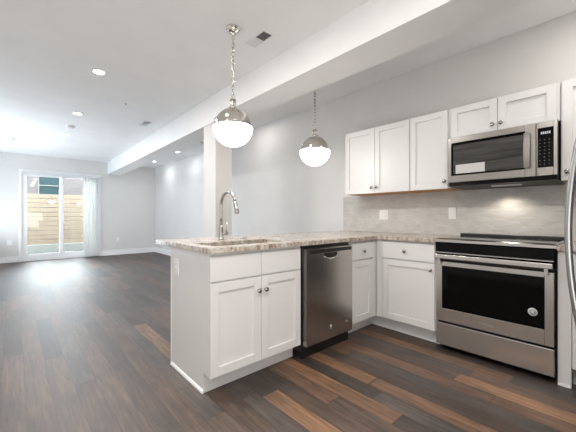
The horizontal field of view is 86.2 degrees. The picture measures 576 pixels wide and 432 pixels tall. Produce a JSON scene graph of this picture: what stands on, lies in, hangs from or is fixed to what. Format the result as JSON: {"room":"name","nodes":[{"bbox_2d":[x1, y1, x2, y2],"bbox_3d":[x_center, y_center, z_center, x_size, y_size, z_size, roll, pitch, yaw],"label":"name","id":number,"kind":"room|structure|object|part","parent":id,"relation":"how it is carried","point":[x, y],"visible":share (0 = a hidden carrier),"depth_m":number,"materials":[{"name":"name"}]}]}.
{"room":"kitchen","nodes":[
{"label":"kitchen","id":0,"kind":"room"},
{"bbox_2d":[0,152,154,256],"bbox_3d":[-5.752,-0.293,8.192,4.230,3.000,0.200,0,0,-42],"label":"wall","id":1,"kind":"structure","parent":0,"point":[127,199],"depth_m":8.64,"materials":[{"name":"grey paint"}]},
{"bbox_2d":[19,169,100,261],"bbox_3d":[-5.830,-0.015,7.977,1.719,2.245,0.018,0,0,-42],"label":"trim","id":2,"kind":"structure","parent":1,"relation":"attached to","point":[20,170],"depth_m":7.55,"materials":[{"name":"white wood"}]},
{"bbox_2d":[22,171,98,255],"bbox_3d":[-5.803,-0.011,7.949,1.611,2.135,0.055,0,0,-42],"label":"vertical blind","id":3,"kind":"object","parent":1,"relation":"attached to","point":[90,183],"visible":1,"depth_m":8.34,"materials":[{"name":"white fabric"}]},
{"bbox_2d":[22,173,98,261],"bbox_3d":[-5.896,0.012,8.050,1.625,2.190,0.120,0,0,-42],"label":"door","id":4,"kind":"structure","parent":1,"relation":"in","point":[71,254],"depth_m":7.81,"materials":[{"name":"white"}]},
{"bbox_3d":[-6.158,0.015,7.776,0.790,2.095,0.040,0,0,-42],"label":"panel","id":5,"kind":"part","parent":4,"relation":"part of","materials":[{"name":"white"}]},
{"bbox_3d":[-5.645,0.015,8.301,0.835,2.095,0.040,0,0,-42],"label":"panel","id":6,"kind":"part","parent":4,"relation":"part of","materials":[{"name":"white"}]},
{"bbox_2d":[0,247,154,262],"bbox_3d":[-5.676,1.037,8.107,4.230,0.140,0.028,0,0,-42],"label":"baseboard","id":7,"kind":"structure","parent":1,"relation":"attached to","point":[138,250],"depth_m":8.78,"materials":[{"name":"white"}]},
{"bbox_2d":[0,252,575,431],"bbox_3d":[-2.168,1.167,4.178,4.630,0.120,11.002,0,0,-42],"label":"floor","id":8,"kind":"structure","parent":0,"point":[85,342],"depth_m":2.12,"materials":[{"name":"brown wood"}]},
{"bbox_2d":[204,122,231,236],"bbox_3d":[-0.917,-0.032,4.008,0.230,2.277,0.320,0,0,-42],"label":"wall pier","id":9,"kind":"object","parent":8,"relation":"on","point":[217,156],"visible":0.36,"depth_m":3.90,"materials":[{"name":"grey paint"}]},
{"bbox_2d":[170,246,300,393],"bbox_3d":[-0.379,0.667,2.318,0.769,0.879,0.657,0,0,-42],"label":"base cabinet","id":10,"kind":"object","parent":8,"relation":"on","point":[235,315],"visible":0.94,"depth_m":2.06,"materials":[{"name":"white paint"}]},
{"bbox_3d":[-0.871,0.667,2.312,0.016,0.879,0.012,0,0,-42],"label":"corner post","id":11,"kind":"part","parent":10,"relation":"part of","materials":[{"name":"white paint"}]},
{"bbox_2d":[174,258,178,275],"bbox_3d":[-0.807,0.367,2.228,0.008,0.118,0.072,0,0,-42],"label":"wall outlet","id":12,"kind":"object","parent":10,"relation":"attached to","point":[176,261],"visible":1,"depth_m":2.22,"materials":[{"name":"white plastic"}]},
{"bbox_3d":[-0.703,1.097,2.111,0.010,0.020,0.520,0,0,-42],"label":"shoe molding","id":13,"kind":"part","parent":10,"relation":"part of","materials":[{"name":"white wood"}]},
{"bbox_3d":[-0.667,0.667,2.086,0.012,0.879,0.599,0,0,-42],"label":"panel","id":14,"kind":"part","parent":10,"relation":"part of","materials":[{"name":"white paint"}]},
{"bbox_3d":[-0.329,0.322,1.975,0.378,0.154,0.019,0,0,-42],"label":"false drawer","id":15,"kind":"part","parent":10,"relation":"part of","materials":[{"name":"white paint"}]},
{"bbox_3d":[-0.329,0.695,1.975,0.378,0.570,0.019,0,0,-42],"label":"door","id":16,"kind":"part","parent":10,"relation":"part of","materials":[{"name":"white paint"}]},
{"bbox_3d":[-0.048,0.322,2.226,0.370,0.154,0.019,0,0,-42],"label":"false drawer","id":17,"kind":"part","parent":10,"relation":"part of","materials":[{"name":"white paint"}]},
{"bbox_3d":[-0.048,0.695,2.226,0.370,0.570,0.019,0,0,-42],"label":"door","id":18,"kind":"part","parent":10,"relation":"part of","materials":[{"name":"white paint"}]},
{"bbox_2d":[300,242,351,358],"bbox_3d":[0.157,0.673,2.757,0.583,0.868,0.616,0,0,-42],"label":"dishwasher","id":19,"kind":"object","parent":8,"relation":"on","point":[326,269],"visible":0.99,"depth_m":2.50,"materials":[{"name":"silver metal"}]},
{"bbox_3d":[0.327,0.321,2.558,0.165,0.044,0.010,0,0,-42],"label":"pocket handle","id":20,"kind":"part","parent":19,"relation":"part of","materials":[{"name":"black plastic"}]},
{"bbox_2d":[347,239,380,332],"bbox_3d":[0.752,0.667,3.311,1.008,0.879,0.632,0,0,-42],"label":"base cabinet","id":21,"kind":"object","parent":8,"relation":"on","point":[364,253],"visible":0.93,"depth_m":2.92,"materials":[{"name":"white paint"}]},
{"bbox_3d":[0.691,0.326,2.885,0.330,0.150,0.019,0,0,-42],"label":"drawer","id":22,"kind":"part","parent":21,"relation":"part of","materials":[{"name":"white paint"}]},
{"bbox_3d":[0.691,0.695,2.885,0.330,0.564,0.019,0,0,-42],"label":"door","id":23,"kind":"part","parent":21,"relation":"part of","materials":[{"name":"white paint"}]},
{"bbox_2d":[377,239,439,343],"bbox_3d":[1.272,0.667,3.009,0.634,0.879,0.570,0,0,-42],"label":"base cabinet","id":24,"kind":"object","parent":8,"relation":"on","point":[406,270],"visible":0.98,"depth_m":2.80,"materials":[{"name":"white paint"}]},
{"bbox_2d":[156,230,456,253],"bbox_3d":[0.318,0.210,2.756,2.412,0.034,1.472,0,0,-42],"label":"countertop","id":25,"kind":"structure","parent":24,"relation":"on","point":[208,245],"depth_m":2.53,"materials":[{"name":"stone"}]},
{"bbox_2d":[218,190,238,239],"bbox_3d":[-0.460,-0.005,2.449,0.086,0.396,0.287,0,0,-42],"label":"kitchen faucet","id":26,"kind":"object","parent":25,"relation":"on","point":[236,210],"visible":1,"depth_m":2.51,"materials":[{"name":"silver metal"}]},
{"bbox_3d":[-0.479,-0.058,2.446,0.025,0.290,0.237,0,0,-42],"label":"spout","id":27,"kind":"part","parent":26,"relation":"part of","materials":[{"name":"silver metal"}]},
{"bbox_3d":[1.084,0.322,2.803,0.019,0.153,0.496,0,0,-42],"label":"drawer","id":28,"kind":"part","parent":24,"relation":"part of","materials":[{"name":"white paint"}]},
{"bbox_3d":[1.084,0.693,2.803,0.019,0.568,0.496,0,0,-42],"label":"door","id":29,"kind":"part","parent":24,"relation":"part of","materials":[{"name":"white paint"}]},
{"bbox_2d":[434,233,564,377],"bbox_3d":[1.699,0.635,2.481,0.660,0.944,0.777,0,0,-42],"label":"range","id":30,"kind":"object","parent":8,"relation":"on","point":[497,294],"visible":0.95,"depth_m":2.24,"materials":[{"name":"silver metal"}]},
{"bbox_3d":[1.460,0.328,2.264,0.014,0.035,0.746,0,0,-42],"label":"handle","id":31,"kind":"part","parent":30,"relation":"part of","materials":[{"name":"silver metal"}]},
{"bbox_3d":[1.486,0.298,2.292,0.006,0.006,0.749,0,0,-42],"label":"control trim","id":32,"kind":"part","parent":30,"relation":"part of","materials":[{"name":"silver metal"}]},
{"bbox_3d":[1.509,0.617,2.312,0.059,0.488,0.753,0,0,-42],"label":"oven door","id":33,"kind":"part","parent":30,"relation":"part of","materials":[{"name":"silver metal"}]},
{"bbox_3d":[1.511,0.967,2.313,0.064,0.180,0.753,0,0,-42],"label":"drawer","id":34,"kind":"part","parent":30,"relation":"part of","materials":[{"name":"silver metal"}]},
{"bbox_3d":[1.510,0.282,2.313,0.066,0.136,0.757,0,0,-42],"label":"control panel","id":35,"kind":"part","parent":30,"relation":"part of","materials":[{"name":"black glass"}]},
{"bbox_2d":[434,235,564,248],"bbox_3d":[1.696,0.198,2.479,0.568,0.030,0.777,0,0,-42],"label":"cooktop","id":36,"kind":"object","parent":30,"relation":"in","point":[489,241],"depth_m":2.37,"materials":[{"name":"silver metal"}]},
{"bbox_2d":[558,251,575,388],"bbox_3d":[2.301,0.667,1.873,0.612,0.879,0.929,0,0,-42],"label":"base cabinet","id":37,"kind":"object","parent":8,"relation":"on","point":[566,325],"visible":0.83,"depth_m":2.00,"materials":[{"name":"white paint"}]},
{"bbox_3d":[1.789,1.098,1.993,0.008,0.018,0.067,0,0,-42],"label":"shoe molding","id":38,"kind":"part","parent":37,"relation":"part of","materials":[{"name":"white wood"}]},
{"bbox_2d":[557,241,575,251],"bbox_3d":[2.298,0.210,1.871,0.637,0.034,0.930,0,0,-42],"label":"countertop","id":39,"kind":"structure","parent":37,"relation":"on","point":[561,247],"depth_m":1.99,"materials":[{"name":"stone"}]},
{"bbox_3d":[1.977,0.613,1.803,0.019,0.735,0.457,0,0,-42],"label":"door","id":40,"kind":"part","parent":37,"relation":"part of","materials":[{"name":"white paint"}]},
{"bbox_2d":[564,139,575,324],"bbox_3d":[1.489,0.217,0.960,0.900,1.740,0.850,0,0,-42],"label":"refrigerator","id":41,"kind":"object","parent":8,"relation":"on","point":[571,183],"visible":1,"depth_m":0.99,"materials":[{"name":"grey metal"}]},
{"bbox_2d":[0,0,575,167],"bbox_3d":[-2.162,-1.635,4.171,4.630,0.315,10.982,0,0,-42],"label":"ceiling","id":42,"kind":"structure","parent":0,"point":[162,58],"depth_m":2.98,"materials":[{"name":"paint"}]},
{"bbox_2d":[65,125,74,128],"bbox_3d":[-3.638,-1.483,5.144,0.140,0.040,0.140,0,0,-42],"label":"smoke detector","id":43,"kind":"object","parent":42,"relation":"attached to","point":[67,126],"visible":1,"depth_m":5.11,"materials":[{"name":"white plastic"}]},
{"bbox_2d":[71,112,83,114],"bbox_3d":[-3.087,-1.500,4.516,0.160,0.006,0.160,0,0,-42],"label":"recessed light","id":44,"kind":"object","parent":42,"relation":"in","point":[74,113],"visible":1,"depth_m":4.51,"materials":[{"name":"white"}]},
{"bbox_2d":[90,68,107,75],"bbox_3d":[-1.973,-1.500,3.215,0.160,0.006,0.160,0,0,-42],"label":"recessed light","id":45,"kind":"object","parent":42,"relation":"in","point":[96,71],"visible":1,"depth_m":3.21,"materials":[{"name":"white"}]},
{"bbox_2d":[139,121,151,125],"bbox_3d":[-2.312,-1.500,5.000,0.120,0.006,0.300,0,0,-42],"label":"ceiling vent","id":46,"kind":"object","parent":42,"relation":"in","point":[144,123],"visible":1,"depth_m":4.99,"materials":[{"name":"white metal"}]},
{"bbox_2d":[213,24,252,146],"bbox_3d":[-0.440,-1.029,2.463,0.312,0.948,0.312,0,0,-42],"label":"pendant light","id":47,"kind":"object","parent":42,"relation":"hanging from","point":[232,127],"visible":1,"depth_m":2.37,"materials":[{"name":"white glass"}]},
{"bbox_3d":[-0.440,-0.633,2.463,0.312,0.156,0.312,0,0,-42],"label":"lamp shade","id":48,"kind":"part","parent":47,"relation":"part of","materials":[{"name":"white glass"}]},
{"bbox_3d":[-0.440,-1.192,2.463,0.018,0.519,0.018,0,0,-42],"label":"chain","id":49,"kind":"part","parent":47,"relation":"part of","materials":[{"name":"silver metal"}]},
{"bbox_2d":[245,30,273,47],"bbox_3d":[-0.245,-1.500,2.617,0.110,0.006,0.260,0,0,-42],"label":"ceiling vent","id":50,"kind":"object","parent":42,"relation":"in","point":[263,36],"visible":1,"depth_m":2.61,"materials":[{"name":"white metal"}]},
{"bbox_2d":[300,90,329,165],"bbox_3d":[0.278,-1.062,3.197,0.312,1.082,0.312,0,0,-42],"label":"pendant light","id":51,"kind":"object","parent":42,"relation":"hanging from","point":[314,151],"visible":0.77,"depth_m":3.10,"materials":[{"name":"white glass"}]},
{"bbox_3d":[0.278,-0.599,3.197,0.312,0.156,0.312,0,0,-42],"label":"lamp shade","id":52,"kind":"part","parent":51,"relation":"part of","materials":[{"name":"white glass"}]},
{"bbox_3d":[0.278,-1.226,3.197,0.018,0.653,0.018,0,0,-42],"label":"chain","id":53,"kind":"part","parent":51,"relation":"part of","materials":[{"name":"silver metal"}]},
{"bbox_2d":[108,0,529,174],"bbox_3d":[-1.498,-1.397,4.764,0.379,0.453,10.586,0,0,-41],"label":"ceiling beam","id":54,"kind":"structure","parent":42,"relation":"attached to","point":[375,32],"depth_m":2.51,"materials":[{"name":"paint"}]},
{"bbox_2d":[155,11,575,250],"bbox_3d":[-0.509,-0.293,5.646,0.200,3.000,10.982,0,0,-42],"label":"wall","id":55,"kind":"structure","parent":0,"point":[275,191],"depth_m":4.28,"materials":[{"name":"grey paint"}]},
{"bbox_2d":[155,247,170,255],"bbox_3d":[-1.708,1.037,6.817,0.028,0.140,7.206,0,0,-42],"label":"baseboard","id":56,"kind":"structure","parent":55,"relation":"attached to","point":[158,250],"depth_m":8.96,"materials":[{"name":"white wood"}]},
{"bbox_2d":[345,119,422,195],"bbox_3d":[1.057,-0.611,3.474,0.354,0.724,0.800,0,0,-42],"label":"upper cabinet","id":57,"kind":"object","parent":55,"relation":"attached to","point":[377,159],"visible":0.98,"depth_m":3.35,"materials":[{"name":"white paint"}]},
{"bbox_3d":[0.823,-0.611,3.530,0.019,0.718,0.399,0,0,-42],"label":"door","id":58,"kind":"part","parent":57,"relation":"part of","materials":[{"name":"white paint"}]},
{"bbox_3d":[1.089,-0.611,3.232,0.019,0.718,0.393,0,0,-42],"label":"door","id":59,"kind":"part","parent":57,"relation":"part of","materials":[{"name":"white paint"}]},
{"bbox_2d":[410,109,460,192],"bbox_3d":[1.451,-0.611,3.033,0.354,0.724,0.376,0,0,-42],"label":"upper cabinet","id":60,"kind":"object","parent":55,"relation":"attached to","point":[430,134],"visible":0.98,"depth_m":2.94,"materials":[{"name":"white paint"}]},
{"bbox_2d":[343,184,575,240],"bbox_3d":[1.790,-0.029,2.913,0.008,0.444,3.162,0,0,-42],"label":"backsplash","id":61,"kind":"structure","parent":55,"relation":"attached to","point":[532,210],"depth_m":2.96,"materials":[{"name":"white tile"}]},
{"bbox_2d":[379,210,387,219],"bbox_3d":[1.132,-0.015,3.638,0.008,0.114,0.116,0,0,-42],"label":"wall outlet","id":62,"kind":"object","parent":61,"relation":"attached to","point":[383,214],"visible":1,"depth_m":3.64,"materials":[{"name":"white plastic"}]},
{"bbox_2d":[448,207,455,218],"bbox_3d":[1.638,-0.028,3.071,0.008,0.118,0.072,0,0,-42],"label":"light switch","id":63,"kind":"object","parent":61,"relation":"attached to","point":[451,210],"visible":1,"depth_m":3.07,"materials":[{"name":"white plastic"}]},
{"bbox_2d":[451,83,560,137],"bbox_3d":[1.829,-0.834,2.610,0.354,0.278,0.754,0,0,-42],"label":"upper cabinet","id":64,"kind":"object","parent":55,"relation":"attached to","point":[540,104],"visible":0.84,"depth_m":2.46,"materials":[{"name":"white paint"}]},
{"bbox_3d":[1.599,-0.833,2.660,0.019,0.275,0.361,0,0,-42],"label":"door","id":65,"kind":"part","parent":64,"relation":"part of","materials":[{"name":"white paint"}]},
{"bbox_2d":[448,120,564,189],"bbox_3d":[1.801,-0.470,2.586,0.418,0.440,0.744,0,0,-42],"label":"microwave","id":66,"kind":"object","parent":64,"relation":"attached to","point":[528,155],"visible":1,"depth_m":2.43,"materials":[{"name":"silver metal"}]},
{"bbox_3d":[1.644,-0.492,2.528,0.034,0.394,0.621,0,0,-42],"label":"door","id":67,"kind":"part","parent":66,"relation":"part of","materials":[{"name":"silver metal"}]},
{"bbox_3d":[1.788,-0.493,2.307,0.026,0.264,0.040,0,0,-42],"label":"handle","id":68,"kind":"part","parent":66,"relation":"part of","materials":[{"name":"silver metal"}]},
{"bbox_3d":[1.884,-0.501,2.250,0.019,0.290,0.090,0,0,-42],"label":"control panel","id":69,"kind":"part","parent":66,"relation":"part of","materials":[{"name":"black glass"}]},
{"bbox_3d":[1.893,-0.492,2.249,0.034,0.394,0.119,0,0,-42],"label":"control frame","id":70,"kind":"part","parent":66,"relation":"part of","materials":[{"name":"silver metal"}]},
{"bbox_3d":[1.843,-0.833,2.387,0.019,0.275,0.364,0,0,-42],"label":"door","id":71,"kind":"part","parent":64,"relation":"part of","materials":[{"name":"white paint"}]},
{"bbox_2d":[561,78,575,182],"bbox_3d":[2.264,-0.615,2.121,0.354,0.722,0.549,0,0,-42],"label":"upper cabinet","id":72,"kind":"object","parent":55,"relation":"attached to","point":[568,87],"visible":0.81,"depth_m":2.20,"materials":[{"name":"white paint"}]},
{"label":"outside","id":73,"kind":"structure","parent":0,"visible":0},
{"bbox_3d":[-10.217,1.317,13.696,15.000,0.300,13.958,0,0,-42],"label":"ground","id":74,"kind":"structure","parent":73,"visible":0},
{"bbox_2d":[27,176,82,240],"bbox_3d":[-9.730,-0.263,12.400,14.000,2.860,0.540,0,0,-42],"label":"brick building","id":75,"kind":"structure","parent":74,"relation":"on","point":[35,184],"depth_m":12.35,"materials":[{"name":"brick"}]},
{"bbox_3d":[-9.524,-0.703,12.282,0.630,1.820,0.010,0,0,-42],"label":"pane","id":76,"kind":"part","parent":75,"relation":"part of","materials":[{"name":"teal glass"}]},
{"bbox_2d":[27,242,82,253],"bbox_3d":[-7.322,1.037,10.454,11.000,0.260,0.450,0,0,-42],"label":"concrete curb","id":77,"kind":"object","parent":74,"relation":"on","point":[37,248],"visible":0.24,"depth_m":9.92,"materials":[{"name":"white concrete"}]},
{"bbox_2d":[27,194,82,244],"bbox_3d":[-7.311,0.082,10.441,11.000,1.650,0.115,0,0,-42],"label":"wooden fence","id":78,"kind":"object","parent":77,"relation":"on","point":[33,214],"visible":0.16,"depth_m":10.04,"materials":[{"name":"brown wood"}]}
]}

